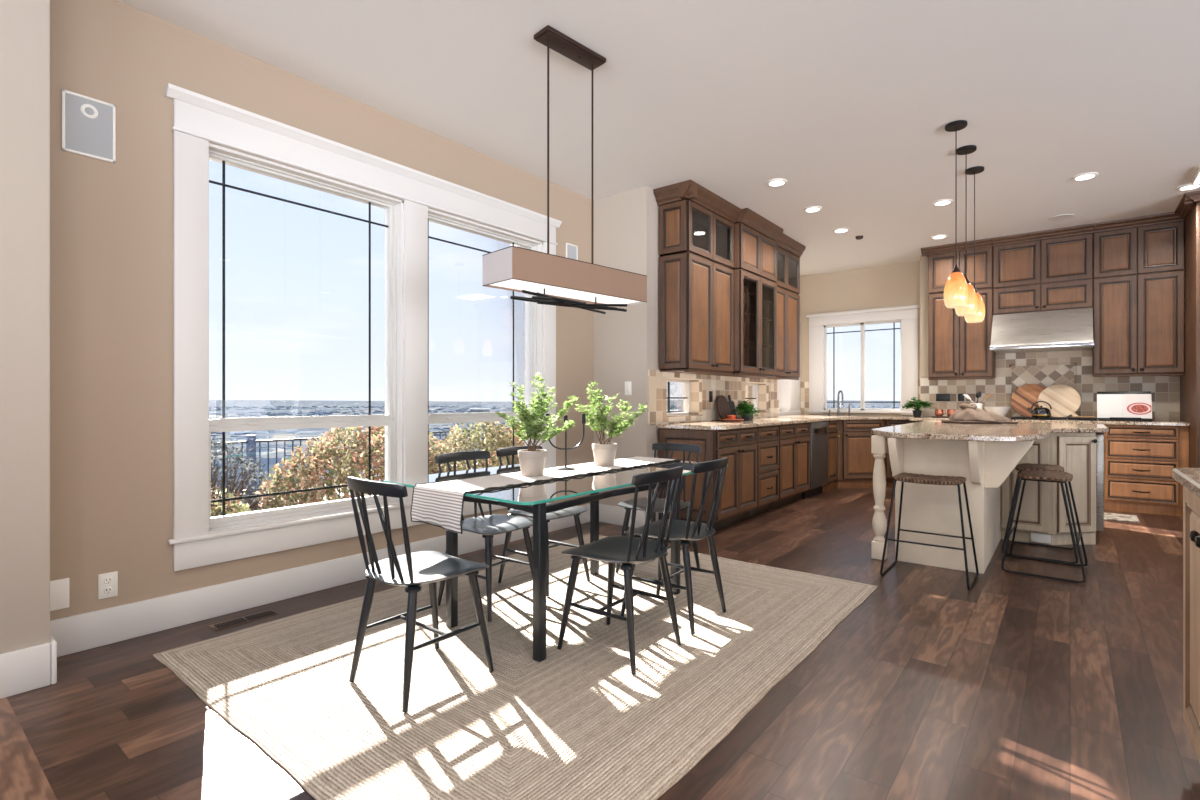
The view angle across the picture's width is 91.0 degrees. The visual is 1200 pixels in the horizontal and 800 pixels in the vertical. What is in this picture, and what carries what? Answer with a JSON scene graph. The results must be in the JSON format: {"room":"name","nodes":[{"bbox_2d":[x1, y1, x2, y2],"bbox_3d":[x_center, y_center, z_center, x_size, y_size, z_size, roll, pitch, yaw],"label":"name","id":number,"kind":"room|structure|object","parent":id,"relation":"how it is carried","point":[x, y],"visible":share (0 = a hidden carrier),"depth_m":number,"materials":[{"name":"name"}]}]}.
{"room":"dining room","nodes":[
{"label":"dining room","id":0,"kind":"room"},
{"bbox_2d":[0,0,49,653],"bbox_3d":[-4.145,-0.367,0.278,0.530,2.975,5.670,0,0,39],"label":"wall","id":1,"kind":"structure","parent":0,"point":[24,24],"depth_m":2.27,"materials":[{"name":"beige paint"}]},
{"bbox_2d":[50,0,593,619],"bbox_3d":[-1.316,-0.367,4.078,0.220,2.975,3.800,0,0,39],"label":"wall","id":2,"kind":"structure","parent":0,"point":[111,224],"depth_m":2.79,"materials":[{"name":"beige paint"}]},
{"bbox_2d":[50,578,68,610],"bbox_3d":[-2.373,0.850,2.569,0.006,0.130,0.094,0,0,39],"label":"blank wall plate","id":3,"kind":"object","parent":2,"relation":"attached to","point":[59,589],"visible":0.56,"depth_m":2.58,"materials":[{"name":"white plastic"}]},
{"bbox_2d":[61,89,115,162],"bbox_3d":[-2.300,-1.228,2.657,0.012,0.267,0.186,0,0,39],"label":"wall speaker","id":4,"kind":"object","parent":2,"relation":"attached to","point":[88,125],"visible":1,"depth_m":2.65,"materials":[{"name":"white plastic"}]},
{"bbox_2d":[98,571,117,599],"bbox_3d":[-2.259,0.851,2.710,0.009,0.114,0.070,0,0,39],"label":"power outlet","id":5,"kind":"object","parent":2,"relation":"attached to","point":[107,582],"visible":1,"depth_m":2.71,"materials":[{"name":"white plastic"}]},
{"bbox_2d":[0,504,589,698],"bbox_3d":[-2.780,1.038,1.798,0.330,0.165,9.149,0,0,39],"label":"baseboard","id":6,"kind":"structure","parent":2,"relation":"attached to","point":[89,630],"depth_m":2.94,"materials":[{"name":"white"}]},
{"bbox_2d":[208,143,406,533],"bbox_3d":[-1.725,-0.320,3.524,0.230,2.002,1.146,0,0,39],"label":"window","id":7,"kind":"structure","parent":2,"relation":"in","point":[393,419],"depth_m":3.61,"materials":[{"name":"white plastic"}]},
{"bbox_2d":[165,83,561,570],"bbox_3d":[-1.228,-0.344,3.969,0.058,2.373,2.819,0,0,39],"label":"trim","id":8,"kind":"structure","parent":2,"relation":"attached to","point":[199,120],"depth_m":3.23,"materials":[{"name":"white"}]},
{"bbox_2d":[428,208,542,473],"bbox_3d":[-0.903,-0.320,4.556,0.230,2.002,1.153,0,0,39],"label":"window","id":9,"kind":"structure","parent":2,"relation":"in","point":[533,311],"depth_m":4.69,"materials":[{"name":"white plastic"}]},
{"bbox_2d":[566,243,577,259],"bbox_3d":[-0.250,-1.250,5.230,0.012,0.260,0.150,0,0,39],"label":"wall speaker","id":10,"kind":"object","parent":2,"relation":"attached to","point":[571,250],"visible":0.48,"depth_m":5.22,"materials":[{"name":"white plastic"}]},
{"bbox_2d":[7,486,1199,799],"bbox_3d":[1.802,1.180,1.058,8.900,0.120,14.300,0,0,39],"label":"floor","id":11,"kind":"structure","parent":0,"point":[1011,686],"depth_m":2.23,"materials":[{"name":"brown wood"}]},
{"bbox_2d":[0,697,56,799],"bbox_3d":[0.895,1.124,-0.361,8.150,0.012,0.140,0,0,39],"label":"header board","id":12,"kind":"object","parent":11,"relation":"on","point":[22,777],"visible":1,"depth_m":1.80,"materials":[{"name":"brown wood"}]},
{"bbox_2d":[208,610,277,630],"bbox_3d":[-1.809,1.118,3.001,0.100,0.004,0.290,0,0,39],"label":"floor vent","id":13,"kind":"object","parent":11,"relation":"in","point":[238,621],"visible":1,"depth_m":2.99,"materials":[{"name":"brown metal"}]},
{"bbox_2d":[153,533,876,799],"bbox_3d":[-0.147,1.114,3.058,2.251,0.010,3.010,0,0,39],"label":"jute rug","id":14,"kind":"object","parent":11,"relation":"on","point":[575,723],"visible":0.76,"depth_m":2.31,"materials":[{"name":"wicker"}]},
{"bbox_2d":[346,476,493,712],"bbox_3d":[-0.722,0.701,2.343,0.410,0.812,0.463,0,0,39],"label":"dining chair","id":15,"kind":"object","parent":14,"relation":"on","point":[411,570],"visible":1,"depth_m":2.28,"materials":[{"name":"black"}]},
{"bbox_2d":[435,451,532,621],"bbox_3d":[-0.620,0.701,3.222,0.463,0.812,0.410,0,0,37],"label":"dining chair","id":16,"kind":"object","parent":14,"relation":"on","point":[488,526],"visible":0.73,"depth_m":3.22,"materials":[{"name":"black"}]},
{"bbox_2d":[496,446,589,596],"bbox_3d":[-0.356,0.701,3.601,0.463,0.812,0.410,0,0,39],"label":"dining chair","id":17,"kind":"object","parent":14,"relation":"on","point":[575,510],"visible":0.47,"depth_m":3.56,"materials":[{"name":"black"}]},
{"bbox_2d":[383,455,727,661],"bbox_3d":[-0.137,0.745,3.158,1.000,0.726,1.680,0,0,39],"label":"dining table","id":18,"kind":"object","parent":14,"relation":"on","point":[519,497],"visible":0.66,"depth_m":2.77,"materials":[{"name":"clear glass"}]},
{"bbox_2d":[410,456,680,533],"bbox_3d":[-0.153,0.457,3.165,0.372,0.174,1.734,0,0,39],"label":"table runner","id":19,"kind":"object","parent":18,"relation":"on","point":[440,503],"visible":0.89,"depth_m":2.60,"materials":[{"name":"fabric"}]},
{"bbox_2d":[494,372,578,476],"bbox_3d":[-0.323,0.120,2.976,0.338,0.515,0.345,0,0,39],"label":"potted plant","id":20,"kind":"object","parent":19,"relation":"on","point":[532,460],"visible":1,"depth_m":2.94,"materials":[{"name":"green plant"}]},
{"bbox_2d":[546,414,585,469],"bbox_3d":[-0.186,0.226,3.217,0.158,0.303,0.161,0,0,39],"label":"candelabrum","id":21,"kind":"object","parent":19,"relation":"on","point":[583,415],"visible":0.84,"depth_m":3.21,"materials":[{"name":"black metal"}]},
{"bbox_2d":[575,381,646,465],"bbox_3d":[0.055,0.133,3.406,0.349,0.489,0.362,0,0,39],"label":"potted plant","id":22,"kind":"object","parent":19,"relation":"on","point":[604,453],"visible":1,"depth_m":3.39,"materials":[{"name":"green plant"}]},
{"bbox_2d":[557,466,682,673],"bbox_3d":[0.106,0.701,2.633,0.464,0.812,0.410,0,0,38],"label":"dining chair","id":23,"kind":"object","parent":14,"relation":"on","point":[629,550],"visible":1,"depth_m":2.58,"materials":[{"name":"black"}]},
{"bbox_2d":[616,443,701,578],"bbox_3d":[0.391,0.701,3.828,0.410,0.812,0.463,0,0,41],"label":"dining chair","id":24,"kind":"object","parent":14,"relation":"on","point":[641,502],"visible":0.51,"depth_m":3.85,"materials":[{"name":"black"}]},
{"bbox_2d":[620,457,727,634],"bbox_3d":[0.399,0.701,3.033,0.463,0.812,0.410,0,0,36],"label":"dining chair","id":25,"kind":"object","parent":14,"relation":"on","point":[683,531],"visible":0.82,"depth_m":2.96,"materials":[{"name":"black"}]},
{"bbox_2d":[659,427,756,530],"bbox_3d":[1.010,0.686,5.358,0.603,0.868,0.840,0,0,39],"label":"base cabinet","id":26,"kind":"object","parent":11,"relation":"on","point":[739,491],"visible":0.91,"depth_m":5.10,"materials":[{"name":"brown wood"}]},
{"bbox_2d":[749,425,778,517],"bbox_3d":[1.435,0.686,5.891,0.603,0.868,0.523,0,0,39],"label":"base cabinet","id":27,"kind":"object","parent":11,"relation":"on","point":[767,443],"visible":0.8,"depth_m":5.71,"materials":[{"name":"brown wood"}]},
{"bbox_2d":[771,423,809,509],"bbox_3d":[1.878,0.686,6.448,0.603,0.868,0.902,0,0,39],"label":"base cabinet","id":28,"kind":"object","parent":11,"relation":"on","point":[794,439],"visible":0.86,"depth_m":6.25,"materials":[{"name":"brown wood"}]},
{"bbox_2d":[802,421,827,498],"bbox_3d":[2.344,0.687,7.049,0.582,0.866,0.603,0,0,39],"label":"dishwasher","id":29,"kind":"object","parent":11,"relation":"on","point":[818,435],"visible":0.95,"depth_m":6.83,"materials":[{"name":"grey metal"}]},
{"bbox_2d":[822,420,839,491],"bbox_3d":[2.672,0.686,7.448,0.598,0.868,0.420,0,0,39],"label":"base cabinet","id":30,"kind":"object","parent":11,"relation":"on","point":[833,436],"visible":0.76,"depth_m":7.29,"materials":[{"name":"brown wood"}]},
{"bbox_2d":[835,420,886,487],"bbox_3d":[3.195,0.686,7.983,1.250,0.868,1.050,0,0,39],"label":"base cabinet","id":31,"kind":"object","parent":11,"relation":"on","point":[856,461],"visible":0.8,"depth_m":7.48,"materials":[{"name":"brown wood"}]},
{"bbox_2d":[657,414,1189,429],"bbox_3d":[3.221,0.232,5.867,4.040,0.036,4.388,0,0,39],"label":"countertop","id":32,"kind":"structure","parent":31,"relation":"on","point":[799,418],"depth_m":6.00,"materials":[{"name":"stone"}]},
{"bbox_2d":[716,395,729,418],"bbox_3d":[1.274,0.083,6.093,0.073,0.264,0.266,0,0,39],"label":"serving tray","id":33,"kind":"object","parent":32,"relation":"on","point":[722,405],"visible":0.77,"depth_m":6.07,"materials":[{"name":"wood"}]},
{"bbox_2d":[718,418,743,421],"bbox_3d":[1.315,0.200,5.920,0.256,0.026,0.256,0,0,39],"label":"copper tray","id":34,"kind":"object","parent":32,"relation":"on","point":[720,419],"visible":0.94,"depth_m":5.83,"materials":[{"name":"brown"}]},
{"bbox_2d":[728,395,736,417],"bbox_3d":[1.403,0.079,6.298,0.068,0.267,0.150,0,0,39],"label":"cutting board","id":35,"kind":"object","parent":32,"relation":"on","point":[731,403],"visible":0.63,"depth_m":6.30,"materials":[{"name":"black wood"}]},
{"bbox_2d":[730,400,763,420],"bbox_3d":[1.495,0.104,6.093,0.332,0.218,0.331,0,0,39],"label":"trailing plant","id":36,"kind":"object","parent":32,"relation":"on","point":[745,414],"visible":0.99,"depth_m":6.06,"materials":[{"name":"green plant"}]},
{"bbox_2d":[836,390,844,414],"bbox_3d":[3.304,0.040,8.110,0.117,0.346,0.144,0,0,39],"label":"kitchen faucet","id":37,"kind":"object","parent":32,"relation":"on","point":[838,408],"visible":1,"depth_m":8.13,"materials":[{"name":"metal"}]},
{"bbox_2d":[902,397,934,416],"bbox_3d":[3.972,0.087,7.349,0.394,0.253,0.370,0,0,39],"label":"potted plant","id":38,"kind":"object","parent":32,"relation":"on","point":[919,403],"visible":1,"depth_m":7.32,"materials":[{"name":"green plant"}]},
{"bbox_2d":[984,407,1010,415],"bbox_3d":[4.606,0.145,6.841,0.270,0.135,0.270,0,0,39],"label":"mixing bowl","id":39,"kind":"object","parent":32,"relation":"on","point":[1002,411],"visible":0.62,"depth_m":6.75,"materials":[{"name":"white ceramic"}]},
{"bbox_2d":[1011,384,1044,416],"bbox_3d":[4.953,0.007,6.771,0.390,0.385,0.091,0,0,39],"label":"round board","id":40,"kind":"object","parent":32,"relation":"on","point":[1024,397],"visible":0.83,"depth_m":6.80,"materials":[{"name":"brown wood"}]},
{"bbox_2d":[1011,416,1098,420],"bbox_3d":[4.905,0.201,6.382,0.750,0.026,0.335,0,0,39],"label":"cooktop","id":41,"kind":"object","parent":32,"relation":"in","point":[1013,417],"visible":0.95,"depth_m":6.31,"materials":[{"name":"black"}]},
{"bbox_2d":[1028,401,1051,416],"bbox_3d":[4.806,0.098,6.451,0.214,0.177,0.177,0,0,39],"label":"kettle","id":42,"kind":"object","parent":41,"relation":"on","point":[1041,411],"visible":1,"depth_m":6.39,"materials":[{"name":"black"}]},
{"bbox_2d":[1038,385,1080,416],"bbox_3d":[5.109,0.028,6.564,0.382,0.402,0.130,0,0,39],"label":"round board","id":43,"kind":"object","parent":32,"relation":"on","point":[1064,400],"visible":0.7,"depth_m":6.55,"materials":[{"name":"brown wood"}]},
{"bbox_2d":[1097,391,1152,420],"bbox_3d":[5.400,0.062,6.081,0.420,0.301,0.183,0,0,39],"label":"cookbook stand","id":44,"kind":"object","parent":32,"relation":"on","point":[1128,392],"visible":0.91,"depth_m":6.06,"materials":[{"name":"black metal"}]},
{"bbox_2d":[1097,394,1151,418],"bbox_3d":[5.413,0.065,6.097,0.424,0.253,0.104,0,0,39],"label":"cookbook","id":45,"kind":"object","parent":44,"relation":"on","point":[1108,405],"visible":1,"depth_m":6.09,"materials":[{"name":"white paper"}]},
{"bbox_2d":[1124,394,1151,417],"bbox_3d":[5.491,0.062,6.024,0.202,0.255,0.001,0,-20,39],"label":"photo","id":46,"kind":"object","parent":45,"relation":"attached to","point":[1136,405],"depth_m":6.02},
{"bbox_2d":[886,420,909,486],"bbox_3d":[3.950,0.686,7.655,0.320,0.868,0.622,0,0,39],"label":"base cabinet","id":47,"kind":"object","parent":11,"relation":"on","point":[890,479],"visible":0.18,"depth_m":7.52,"materials":[{"name":"brown wood"}]},
{"bbox_2d":[880,472,978,590],"bbox_3d":[2.097,0.800,3.756,0.489,0.636,0.428,0,0,39],"label":"bar stool","id":48,"kind":"object","parent":11,"relation":"on","point":[904,477],"visible":1,"depth_m":3.74,"materials":[{"name":"metal"}]},
{"bbox_2d":[871,433,1103,573],"bbox_3d":[3.114,0.686,4.644,1.325,0.868,2.615,0,0,39],"label":"kitchen island","id":49,"kind":"object","parent":11,"relation":"on","point":[988,468],"visible":0.94,"depth_m":4.08,"materials":[{"name":"beige paint"}]},
{"bbox_2d":[871,421,1108,441],"bbox_3d":[3.114,0.232,4.651,1.395,0.036,2.705,0,0,39],"label":"island countertop","id":50,"kind":"structure","parent":49,"relation":"on","point":[934,430],"depth_m":4.14,"materials":[{"name":"stone"}]},
{"bbox_2d":[941,420,1017,423],"bbox_3d":[3.503,0.201,5.456,0.606,0.023,0.484,0,0,39],"label":"serving board","id":51,"kind":"object","parent":50,"relation":"on","point":[942,421],"visible":0.9,"depth_m":5.28,"materials":[{"name":"brown wood"}]},
{"bbox_2d":[949,403,1010,420],"bbox_3d":[3.509,0.110,5.463,0.489,0.158,0.434,0,0,39],"label":"linen towel","id":52,"kind":"object","parent":51,"relation":"on","point":[966,412],"visible":1,"depth_m":5.38,"materials":[{"name":"fabric"}]},
{"bbox_2d":[1031,532,1050,543],"bbox_3d":[3.421,1.070,4.579,0.125,0.070,0.025,0,0,39],"label":"vent","id":53,"kind":"object","parent":49,"relation":"attached to","point":[1036,537],"depth_m":4.57,"materials":[{"name":"white plastic"}]},
{"bbox_2d":[1002,463,1077,563],"bbox_3d":[3.221,0.800,4.325,0.428,0.636,0.489,0,0,38],"label":"bar stool","id":54,"kind":"object","parent":11,"relation":"on","point":[1024,466],"visible":0.71,"depth_m":4.25,"materials":[{"name":"black metal"}]},
{"bbox_2d":[1001,470,1087,582],"bbox_3d":[2.939,0.800,3.898,0.428,0.636,0.489,0,0,41],"label":"bar stool","id":55,"kind":"object","parent":11,"relation":"on","point":[1030,475],"visible":1,"depth_m":3.84,"materials":[{"name":"black metal"}]},
{"bbox_2d":[1104,512,1139,521],"bbox_3d":[4.583,1.115,5.753,1.000,0.009,0.610,0,0,39],"label":"kitchen mat","id":56,"kind":"object","parent":11,"relation":"on","point":[1107,516],"visible":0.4,"depth_m":5.57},
{"bbox_2d":[1103,425,1188,516],"bbox_3d":[5.524,0.686,6.008,0.614,0.868,0.655,0,0,39],"label":"base cabinet","id":57,"kind":"object","parent":11,"relation":"on","point":[1139,460],"visible":0.84,"depth_m":5.79,"materials":[{"name":"brown wood"}]},
{"bbox_2d":[1175,191,1199,467],"bbox_3d":[6.011,-0.367,5.360,1.116,2.974,1.079,0,0,39],"label":"pantry cabinet","id":58,"kind":"object","parent":11,"relation":"on","point":[1188,208],"visible":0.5,"depth_m":5.41,"materials":[{"name":"brown wood"}]},
{"bbox_2d":[1183,486,1199,762],"bbox_3d":[1.639,0.686,1.123,0.675,0.868,1.400,0,0,39],"label":"base cabinet","id":59,"kind":"object","parent":11,"relation":"on","point":[1191,502],"visible":0.94,"depth_m":1.76,"materials":[{"name":"beige wood"}]},
{"bbox_2d":[1172,468,1199,497],"bbox_3d":[1.657,0.232,1.115,0.698,0.036,1.450,0,0,39],"label":"countertop","id":60,"kind":"structure","parent":59,"relation":"on","point":[1189,478],"depth_m":1.68,"materials":[{"name":"stone"}]},
{"bbox_2d":[117,0,1199,275],"bbox_3d":[1.802,-1.930,1.058,8.900,0.150,14.300,0,0,39],"label":"ceiling","id":61,"kind":"structure","parent":0,"point":[850,103],"depth_m":3.55,"materials":[{"name":"white paint"}]},
{"bbox_2d":[482,25,646,313],"bbox_3d":[-0.152,-1.167,3.099,0.358,1.377,0.954,0,0,39],"label":"linear chandelier","id":62,"kind":"object","parent":61,"relation":"hanging from","point":[555,280],"visible":1,"depth_m":2.99,"materials":[{"name":"brown metal"}]},
{"bbox_2d":[490,279,640,303],"bbox_3d":[-0.152,-0.564,3.100,0.922,0.004,0.236,0,0,-44],"label":"diffuser","id":63,"kind":"object","parent":62,"relation":"attached to","point":[551,287],"depth_m":3.03,"materials":[{"name":"plastic"}]},
{"bbox_2d":[766,179,786,186],"bbox_3d":[1.505,-1.850,5.027,0.172,0.010,0.172,0,0,39],"label":"recessed light","id":64,"kind":"object","parent":61,"relation":"in","point":[774,182],"visible":1,"depth_m":5.01,"materials":[{"name":"white plastic"}]},
{"bbox_2d":[803,206,821,212],"bbox_3d":[2.066,-1.850,5.731,0.172,0.010,0.172,0,0,39],"label":"recessed light","id":65,"kind":"object","parent":61,"relation":"in","point":[813,208],"visible":1,"depth_m":5.72,"materials":[{"name":"white plastic"}]},
{"bbox_2d":[932,199,952,205],"bbox_3d":[3.213,-1.850,5.534,0.172,0.010,0.172,0,0,39],"label":"recessed light","id":66,"kind":"object","parent":61,"relation":"in","point":[944,201],"visible":1,"depth_m":5.51,"materials":[{"name":"white plastic"}]},
{"bbox_2d":[944,120,968,307],"bbox_3d":[2.397,-1.240,3.972,0.146,1.229,0.146,0,0,39],"label":"pendant lamp","id":67,"kind":"object","parent":61,"relation":"hanging from","point":[956,293],"visible":1,"depth_m":3.94,"materials":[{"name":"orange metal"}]},
{"bbox_2d":[955,145,977,315],"bbox_3d":[2.702,-1.240,4.355,0.146,1.229,0.146,0,0,39],"label":"pendant lamp","id":68,"kind":"object","parent":61,"relation":"hanging from","point":[970,309],"visible":0.59,"depth_m":4.31,"materials":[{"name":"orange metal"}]},
{"bbox_2d":[964,166,984,322],"bbox_3d":[3.011,-1.240,4.742,0.146,1.229,0.146,0,0,39],"label":"pendant lamp","id":69,"kind":"object","parent":61,"relation":"hanging from","point":[979,316],"visible":0.58,"depth_m":4.70,"materials":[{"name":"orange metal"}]},
{"bbox_2d":[1047,214,1074,220],"bbox_3d":[4.679,-1.851,5.989,0.220,0.008,0.220,0,0,39],"label":"ceiling speaker","id":70,"kind":"object","parent":61,"relation":"attached to","point":[1063,216],"visible":1,"depth_m":5.98,"materials":[{"name":"white"}]},
{"bbox_2d":[1072,172,1097,180],"bbox_3d":[4.020,-1.850,4.891,0.172,0.010,0.172,0,0,39],"label":"recessed light","id":71,"kind":"object","parent":61,"relation":"in","point":[1085,176],"visible":1,"depth_m":4.87,"materials":[{"name":"white plastic"}]},
{"bbox_2d":[1176,183,1199,190],"bbox_3d":[5.124,-1.850,5.124,0.172,0.010,0.172,0,0,39],"label":"recessed light","id":72,"kind":"object","parent":61,"relation":"in","point":[1188,186],"visible":0.97,"depth_m":5.12,"materials":[{"name":"white plastic"}]},
{"bbox_2d":[1191,166,1199,183],"bbox_3d":[5.099,-1.835,4.619,0.620,0.040,0.420,0,0,39],"label":"recessed light","id":73,"kind":"object","parent":61,"relation":"in","point":[1196,179],"visible":1,"depth_m":4.85,"materials":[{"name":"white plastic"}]},
{"bbox_2d":[594,186,753,519],"bbox_3d":[0.999,-0.367,6.511,0.810,2.975,2.930,0,0,39],"label":"wall","id":74,"kind":"structure","parent":0,"point":[626,224],"depth_m":5.24,"materials":[{"name":"beige paint"}]},
{"bbox_2d":[625,381,630,394],"bbox_3d":[0.248,-0.105,5.230,0.070,0.120,0.010,0,0,39],"label":"light switch","id":75,"kind":"object","parent":74,"relation":"attached to","point":[627,383],"visible":1,"depth_m":5.23,"materials":[{"name":"white plastic"}]},
{"bbox_2d":[599,504,657,527],"bbox_3d":[0.225,1.038,5.349,0.607,0.165,0.182,0,0,39],"label":"baseboard","id":76,"kind":"structure","parent":74,"relation":"attached to","point":[610,514],"depth_m":5.29,"materials":[{"name":"white"}]},
{"bbox_2d":[667,378,701,416],"bbox_3d":[0.738,-0.025,5.674,0.184,0.360,0.675,0,0,39],"label":"window","id":77,"kind":"structure","parent":74,"relation":"in","point":[693,387],"depth_m":5.91,"materials":[{"name":"white plastic"}]},
{"bbox_2d":[653,179,740,374],"bbox_3d":[0.919,-1.048,5.459,0.375,1.611,0.976,0,0,39],"label":"upper cabinet","id":78,"kind":"object","parent":74,"relation":"attached to","point":[696,224],"visible":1,"depth_m":5.22,"materials":[{"name":"brown wood"}]},
{"bbox_2d":[648,370,778,424],"bbox_3d":[1.326,-0.022,6.266,0.014,0.484,2.915,0,0,39],"label":"wall tile","id":79,"kind":"structure","parent":74,"relation":"attached to","point":[725,386],"depth_m":5.94,"materials":[{"name":"tile"}]},
{"bbox_2d":[716,208,782,377],"bbox_3d":[1.540,-1.048,6.179,0.426,1.611,0.915,0,0,39],"label":"upper cabinet","id":80,"kind":"object","parent":74,"relation":"attached to","point":[756,237],"visible":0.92,"depth_m":6.09,"materials":[{"name":"brown wood"}]},
{"bbox_2d":[745,382,768,412],"bbox_3d":[1.774,-0.025,6.974,0.184,0.360,0.680,0,0,39],"label":"window","id":81,"kind":"structure","parent":74,"relation":"in","point":[761,390],"depth_m":7.22,"materials":[{"name":"white plastic"}]},
{"bbox_2d":[751,233,805,379],"bbox_3d":[2.073,-1.048,6.898,0.363,1.611,0.865,0,0,39],"label":"upper cabinet","id":82,"kind":"object","parent":74,"relation":"attached to","point":[789,251],"visible":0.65,"depth_m":6.91,"materials":[{"name":"brown wood"}]},
{"bbox_2d":[745,385,751,403],"bbox_3d":[2.411,-0.367,8.307,0.220,2.975,2.000,0,0,39],"label":"wall","id":83,"kind":"structure","parent":0,"point":[748,389],"depth_m":7.48,"materials":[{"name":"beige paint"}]},
{"bbox_2d":[779,317,800,414],"bbox_3d":[2.455,-0.517,8.266,0.160,1.465,1.590,0,0,39],"label":"trim","id":84,"kind":"structure","parent":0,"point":[790,390],"depth_m":8.60,"materials":[{"name":"white"}]},
{"bbox_2d":[799,261,919,415],"bbox_3d":[3.676,-0.367,8.450,2.180,2.975,0.200,0,0,39],"label":"wall","id":85,"kind":"structure","parent":0,"point":[893,285],"depth_m":8.33,"materials":[{"name":"beige paint"}]},
{"bbox_2d":[801,380,919,413],"bbox_3d":[3.649,-0.025,8.340,1.675,0.490,0.010,0,0,39],"label":"wall tile","id":86,"kind":"structure","parent":85,"relation":"attached to","point":[804,385],"depth_m":8.80,"materials":[{"name":"tile"}]},
{"bbox_2d":[823,319,900,410],"bbox_3d":[3.709,-0.472,8.360,1.065,1.255,0.120,0,0,39],"label":"window","id":87,"kind":"structure","parent":85,"relation":"in","point":[862,324],"depth_m":8.36,"materials":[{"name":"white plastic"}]},
{"bbox_2d":[806,305,919,414],"bbox_3d":[3.661,-0.532,8.299,1.505,1.465,0.055,0,0,39],"label":"trim","id":88,"kind":"structure","parent":85,"relation":"attached to","point":[908,315],"depth_m":8.21,"materials":[{"name":"white"}]},
{"bbox_2d":[920,255,995,376],"bbox_3d":[6.891,-0.367,5.685,6.705,2.975,0.520,0,0,39],"label":"wall","id":89,"kind":"structure","parent":0,"point":[923,260],"depth_m":7.54,"materials":[{"name":"beige paint"}]},
{"bbox_2d":[921,238,994,379],"bbox_3d":[4.317,-1.048,7.132,0.740,1.611,0.400,0,0,39],"label":"upper cabinet","id":90,"kind":"object","parent":89,"relation":"attached to","point":[958,349],"visible":0.91,"depth_m":7.01,"materials":[{"name":"brown wood"}]},
{"bbox_2d":[990,308,1093,353],"bbox_3d":[4.882,-0.764,6.535,0.894,0.425,0.629,0,0,39],"label":"range hood","id":91,"kind":"object","parent":89,"relation":"attached to","point":[1070,329],"visible":1,"depth_m":6.38,"materials":[{"name":"metal"}]},
{"bbox_2d":[992,223,1092,314],"bbox_3d":[4.955,-1.406,6.624,0.884,0.896,0.400,0,0,39],"label":"upper cabinet","id":92,"kind":"object","parent":89,"relation":"attached to","point":[1052,269],"visible":0.97,"depth_m":6.50,"materials":[{"name":"brown wood"}]},
{"bbox_2d":[920,350,1179,420],"bbox_3d":[5.037,-0.190,6.820,2.390,0.820,0.018,0,0,39],"label":"tile","id":93,"kind":"structure","parent":89,"relation":"attached to","point":[1073,369],"depth_m":6.74,"materials":[{"name":"tile"}]},
{"bbox_2d":[936,394,949,400],"bbox_3d":[4.301,-0.033,7.398,0.154,0.095,0.007,0,0,39],"label":"power outlet","id":94,"kind":"object","parent":93,"relation":"attached to","point":[939,397],"visible":1,"depth_m":7.39,"materials":[{"name":"black plastic"}]},
{"bbox_2d":[1092,212,1184,376],"bbox_3d":[5.573,-1.048,6.131,0.691,1.611,0.400,0,0,39],"label":"upper cabinet","id":95,"kind":"object","parent":89,"relation":"attached to","point":[1138,262],"visible":0.95,"depth_m":6.02,"materials":[{"name":"brown wood"}]},
{"label":"outside","id":96,"kind":"structure","parent":0,"visible":0},
{"bbox_2d":[209,400,899,489],"bbox_3d":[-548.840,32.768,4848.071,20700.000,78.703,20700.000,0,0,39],"label":"land","id":97,"kind":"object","parent":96,"point":[276,434],"visible":0.08,"depth_m":3263.04,"materials":[{"name":"plant"}]},
{"bbox_2d":[470,408,489,411],"bbox_3d":[-682.287,58.473,3359.116,96.147,21.293,101.646,0,0,39],"label":"warehouse","id":98,"kind":"structure","parent":97,"relation":"on","point":[471,409],"depth_m":3349.81,"materials":[{"name":"grey"}]},
{"bbox_2d":[209,405,899,458],"bbox_3d":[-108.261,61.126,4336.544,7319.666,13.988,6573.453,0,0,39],"label":"woods","id":99,"kind":"object","parent":97,"relation":"on","point":[311,413],"visible":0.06,"depth_m":2791.02,"materials":[{"name":"plant"}]},
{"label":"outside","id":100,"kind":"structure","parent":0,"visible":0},
{"bbox_2d":[211,463,481,510],"bbox_3d":[-3.494,2.283,9.176,9.500,2.299,26.000,0,0,39],"label":"ground","id":101,"kind":"structure","parent":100,"point":[337,492],"depth_m":9.13,"materials":[{"name":"soil"}]},
{"bbox_2d":[211,483,250,516],"bbox_3d":[-3.142,1.121,4.550,1.239,0.915,1.243,0,0,39],"label":"shrub","id":102,"kind":"object","parent":101,"relation":"on","point":[233,508],"visible":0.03,"depth_m":4.64,"materials":[{"name":"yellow plant"}]},
{"bbox_2d":[211,435,283,516],"bbox_3d":[-4.179,1.050,6.287,1.652,1.359,1.656,0,0,39],"label":"shrub","id":103,"kind":"object","parent":101,"relation":"on","point":[247,476],"visible":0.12,"depth_m":6.42,"materials":[{"name":"grey plant"}]},
{"bbox_2d":[254,426,461,510],"bbox_3d":[-2.409,0.909,6.205,2.433,1.541,2.409,0,0,39],"label":"shrub","id":104,"kind":"object","parent":101,"relation":"on","point":[324,450],"visible":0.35,"depth_m":5.73,"materials":[{"name":"beige plant"}]},
{"bbox_2d":[214,425,507,501],"bbox_3d":[-4.473,1.270,9.631,0.100,1.500,8.508,0,0,39],"label":"fence","id":105,"kind":"object","parent":101,"relation":"on","point":[251,441],"visible":0.1,"depth_m":8.84,"materials":[{"name":"grey metal"}]},
{"bbox_2d":[430,421,524,473],"bbox_3d":[-1.414,0.907,7.165,1.897,1.444,1.876,0,0,39],"label":"shrub","id":106,"kind":"object","parent":101,"relation":"on","point":[500,437],"visible":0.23,"depth_m":6.99,"materials":[{"name":"beige plant"}]},
{"bbox_2d":[477,423,524,465],"bbox_3d":[-0.785,0.921,8.608,2.157,1.417,2.192,0,0,39],"label":"shrub","id":107,"kind":"object","parent":101,"relation":"on","point":[524,423],"visible":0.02,"depth_m":8.39,"materials":[{"name":"orange plant"}]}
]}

